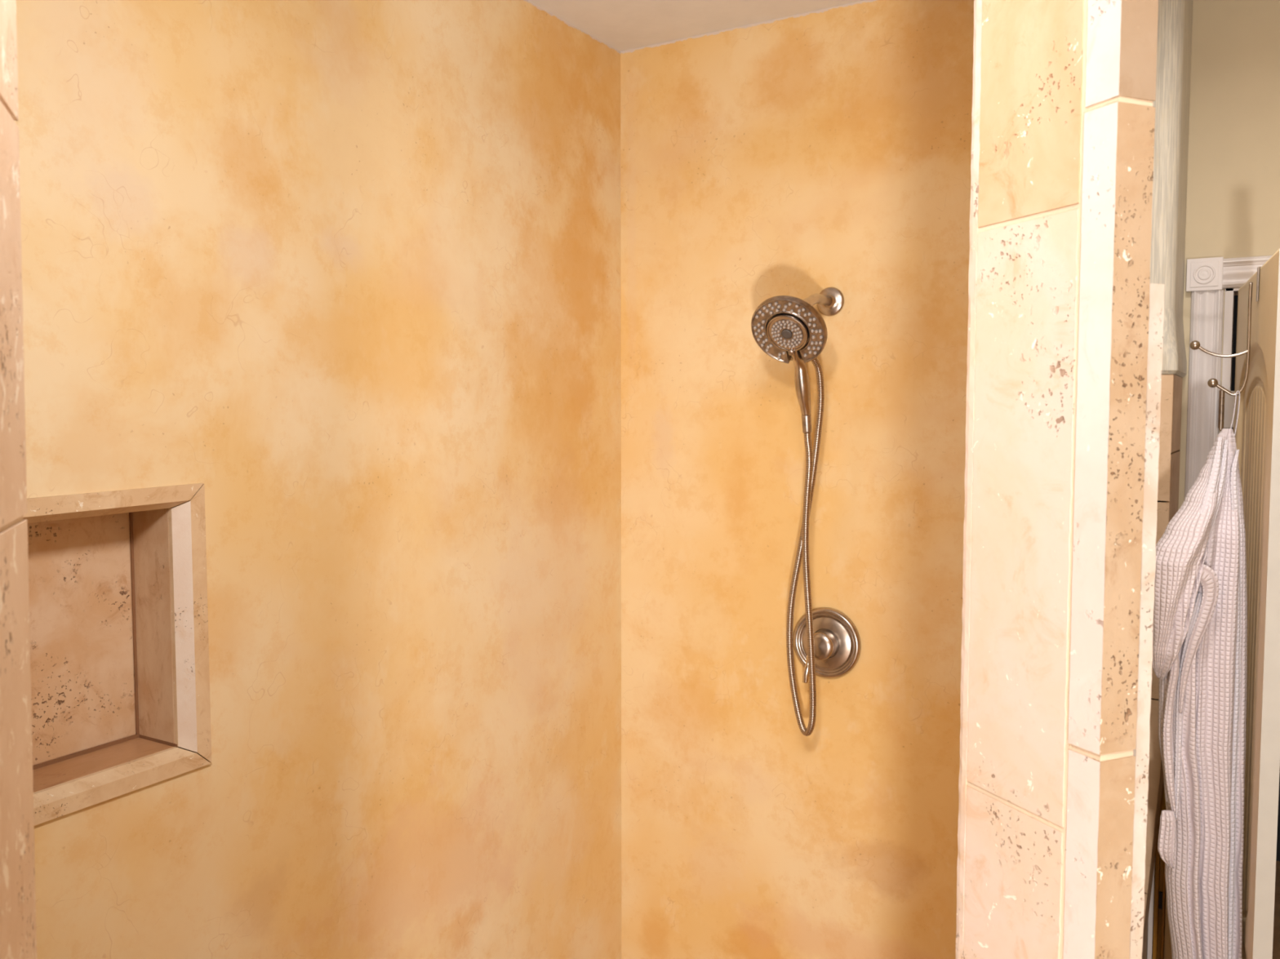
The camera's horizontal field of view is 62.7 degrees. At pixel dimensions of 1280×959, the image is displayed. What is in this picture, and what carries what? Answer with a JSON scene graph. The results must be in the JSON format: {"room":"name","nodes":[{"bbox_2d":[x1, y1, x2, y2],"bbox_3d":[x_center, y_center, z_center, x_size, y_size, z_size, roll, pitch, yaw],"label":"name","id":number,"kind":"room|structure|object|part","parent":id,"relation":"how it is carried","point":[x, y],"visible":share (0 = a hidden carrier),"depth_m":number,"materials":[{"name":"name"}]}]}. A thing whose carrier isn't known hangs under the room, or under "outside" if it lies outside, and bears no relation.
{"room":"bathroom shower","nodes":[
{"label":"bathroom shower","id":0,"kind":"room"},
{"bbox_2d":[0,0,36,958],"bbox_3d":[-1.077,0.203,0.353,1.543,2.950,0.153,-1,4,-22],"label":"wall","id":1,"kind":"structure","parent":0,"point":[18,925],"depth_m":0.65,"materials":[{"name":"beige stone"}]},
{"bbox_2d":[14,0,621,958],"bbox_3d":[-1.157,0.152,1.163,0.170,2.950,4.000,2,4,31],"label":"wall","id":2,"kind":"structure","parent":0,"point":[348,273],"depth_m":2.00,"materials":[{"name":"paint"}]},
{"bbox_2d":[22,483,211,826],"bbox_3d":[-0.874,0.251,1.594,0.140,0.474,0.400,2,4,31],"label":"wall niche","id":3,"kind":"object","parent":2,"relation":"attached to","point":[117,582],"visible":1,"depth_m":1.69,"materials":[{"name":"stone"}]},
{"bbox_3d":[-0.927,0.247,1.626,0.012,0.394,0.300,2,4,31],"label":"panel","id":4,"kind":"part","parent":3,"relation":"part of","materials":[{"name":"stone"}]},
{"bbox_2d":[32,737,173,792],"bbox_3d":[-0.885,0.453,1.613,0.110,0.020,0.306,2,4,31],"label":"shelf","id":5,"kind":"object","parent":3,"relation":"attached to","point":[56,771],"depth_m":1.65,"materials":[{"name":"stone"}]},
{"bbox_3d":[-0.826,0.038,1.551,0.028,0.044,0.398,2,4,31],"label":"frame trim","id":6,"kind":"part","parent":3,"relation":"part of","materials":[{"name":"stone"}]},
{"bbox_3d":[-0.826,0.467,1.578,0.028,0.045,0.398,2,4,31],"label":"frame trim","id":7,"kind":"part","parent":3,"relation":"part of","materials":[{"name":"stone"}]},
{"bbox_3d":[-0.803,0.237,1.737,0.110,0.389,0.014,2,4,31],"label":"panel","id":8,"kind":"part","parent":3,"relation":"part of","materials":[{"name":"stone"}]},
{"bbox_3d":[-0.735,0.239,1.715,0.028,0.464,0.047,2,4,31],"label":"frame trim","id":9,"kind":"part","parent":3,"relation":"part of","materials":[{"name":"stone"}]},
{"bbox_2d":[527,0,866,51],"bbox_3d":[-0.308,-1.173,1.154,1.406,0.303,3.196,2,4,31],"label":"ceiling","id":10,"kind":"structure","parent":0,"point":[623,25],"depth_m":2.50,"materials":[{"name":"paint"}]},
{"bbox_2d":[620,0,973,958],"bbox_3d":[0.439,0.061,2.615,1.340,2.950,0.140,2,4,31],"label":"wall","id":11,"kind":"structure","parent":0,"point":[801,156],"depth_m":2.57,"materials":[{"name":"orange paint"}]},
{"bbox_2d":[751,287,844,363],"bbox_3d":[0.374,-0.354,2.368,0.170,0.188,0.309,2,4,31],"label":"shower","id":12,"kind":"object","parent":11,"relation":"attached to","point":[830,301],"visible":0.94,"depth_m":2.29,"materials":[{"name":"silver metal"}]},
{"bbox_2d":[766,313,811,433],"bbox_3d":[0.345,-0.232,2.328,0.093,0.259,0.160,2,4,31],"label":"shower","id":13,"kind":"object","parent":12,"relation":"attached to","point":[788,332],"visible":1,"depth_m":2.30,"materials":[{"name":"silver metal"}]},
{"bbox_3d":[0.319,-0.317,2.279,0.073,0.058,0.046,2,4,31],"label":"nozzle plate","id":14,"kind":"part","parent":13,"relation":"part of","materials":[{"name":"silver metal"}]},
{"bbox_3d":[0.356,-0.224,2.346,0.033,0.162,0.105,2,4,31],"label":"handle","id":15,"kind":"part","parent":13,"relation":"part of","materials":[{"name":"silver metal"}]},
{"bbox_2d":[786,357,824,736],"bbox_3d":[0.383,0.121,2.413,0.078,0.966,0.132,0,4,3],"label":"shower hose","id":16,"kind":"object","parent":12,"relation":"attached to","point":[811,456],"visible":0.94,"depth_m":2.43,"materials":[{"name":"metal"}]},
{"bbox_3d":[0.395,-0.391,2.400,0.023,0.074,0.217,2,4,31],"label":"arm","id":17,"kind":"part","parent":12,"relation":"part of","materials":[{"name":"silver metal"}]},
{"bbox_2d":[792,607,861,683],"bbox_3d":[0.435,0.398,2.515,0.172,0.174,0.075,2,4,31],"label":"shower valve","id":18,"kind":"object","parent":11,"relation":"attached to","point":[837,639],"visible":0.77,"depth_m":2.52,"materials":[{"name":"silver metal"}]},
{"bbox_3d":[0.404,0.448,2.512,0.034,0.075,0.019,-3,5,-38],"label":"lever","id":19,"kind":"part","parent":18,"relation":"part of","materials":[{"name":"silver metal"}]},
{"bbox_2d":[955,0,1158,958],"bbox_3d":[0.399,0.156,1.101,0.131,2.950,0.542,1,4,14],"label":"wall pier","id":20,"kind":"object","parent":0,"point":[1064,91],"visible":1,"depth_m":0.87,"materials":[{"name":"stone"}]},
{"bbox_2d":[1129,283,1164,958],"bbox_3d":[0.416,0.743,0.914,0.039,1.803,0.038,-1,4,-22],"label":"trim","id":21,"kind":"structure","parent":20,"relation":"attached to","point":[1156,316],"depth_m":0.85,"materials":[{"name":"tile"}]},
{"bbox_2d":[1142,0,1193,958],"bbox_3d":[1.388,0.046,2.855,0.136,2.950,0.312,2,4,31],"label":"wall","id":22,"kind":"structure","parent":0,"point":[1175,17],"depth_m":2.69,"materials":[{"name":"paint"}]},
{"bbox_2d":[1146,855,1155,958],"bbox_3d":[1.430,1.108,2.930,0.012,0.820,0.030,2,4,31],"label":"trim","id":23,"kind":"structure","parent":22,"relation":"attached to","point":[1150,926],"depth_m":2.92,"materials":[{"name":"white paint"}]},
{"bbox_2d":[1154,0,1279,700],"bbox_3d":[2.362,0.067,2.521,2.150,2.950,0.120,2,4,31],"label":"wall","id":24,"kind":"structure","parent":0,"point":[1233,205],"depth_m":2.85,"materials":[{"name":"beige paint"}]},
{"bbox_2d":[1184,255,1271,498],"bbox_3d":[1.971,0.465,2.768,0.995,2.125,0.150,2,4,31],"label":"trim","id":25,"kind":"structure","parent":24,"relation":"attached to","point":[1206,278],"depth_m":2.89,"materials":[{"name":"white paint"}]},
{"bbox_3d":[1.975,0.503,2.781,0.802,2.046,0.126,2,4,31],"label":"door frame","id":26,"kind":"part","parent":25,"relation":"part of","materials":[{"name":"white paint"}]},
{"bbox_3d":[1.980,-0.548,2.633,0.907,0.081,0.018,2,4,31],"label":"head casing","id":27,"kind":"part","parent":25,"relation":"part of","materials":[{"name":"white paint"}]},
{"bbox_2d":[1217,248,1279,958],"bbox_3d":[1.462,0.517,2.561,0.075,2.023,0.798,2,4,24],"label":"door","id":28,"kind":"structure","parent":24,"relation":"in","point":[1257,436],"depth_m":2.27,"materials":[{"name":"paint"}]},
{"bbox_2d":[1189,266,1262,395],"bbox_3d":[1.390,-0.345,2.462,0.178,0.298,0.022,2,4,24],"label":"hook","id":29,"kind":"object","parent":28,"relation":"hanging from","point":[1195,344],"visible":0.98,"depth_m":2.45,"materials":[{"name":"silver metal"}]},
{"bbox_2d":[1151,391,1247,958],"bbox_3d":[1.285,0.594,2.434,0.291,1.595,0.158,-1,4,-19],"label":"bathrobe","id":30,"kind":"object","parent":29,"relation":"hanging from","point":[1199,662],"visible":0.95,"depth_m":2.39,"materials":[{"name":"fabric"}]},
{"bbox_2d":[1229,295,1279,862],"bbox_3d":[3.068,0.001,3.573,2.030,2.950,0.100,2,4,31],"label":"wall","id":31,"kind":"structure","parent":0,"point":[1235,311],"depth_m":3.98,"materials":[{"name":"paint"}]},
{"bbox_2d":[1272,861,1279,958],"bbox_3d":[0.893,1.668,1.365,3.570,0.100,6.500,2,4,31],"label":"floor","id":32,"kind":"structure","parent":0,"point":[1276,940],"depth_m":3.55,"materials":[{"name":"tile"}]},
{"bbox_2d":[1152,782,1165,958],"bbox_3d":[1.455,1.108,2.933,0.026,0.820,0.040,2,4,31],"label":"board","id":33,"kind":"object","parent":32,"relation":"on","point":[1160,882],"visible":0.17,"depth_m":2.92,"materials":[{"name":"brown wood"}]},
{"bbox_3d":[1.456,1.177,2.934,0.009,0.046,0.008,2,4,31],"label":"latch plate","id":34,"kind":"part","parent":33,"relation":"part of","materials":[{"name":"black metal"}]},
{"bbox_2d":[1164,892,1172,958],"bbox_3d":[1.481,1.119,2.921,0.030,0.800,0.018,2,4,31],"label":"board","id":35,"kind":"object","parent":32,"relation":"on","point":[1167,944],"visible":0.02,"depth_m":2.93,"materials":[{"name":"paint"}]}
]}

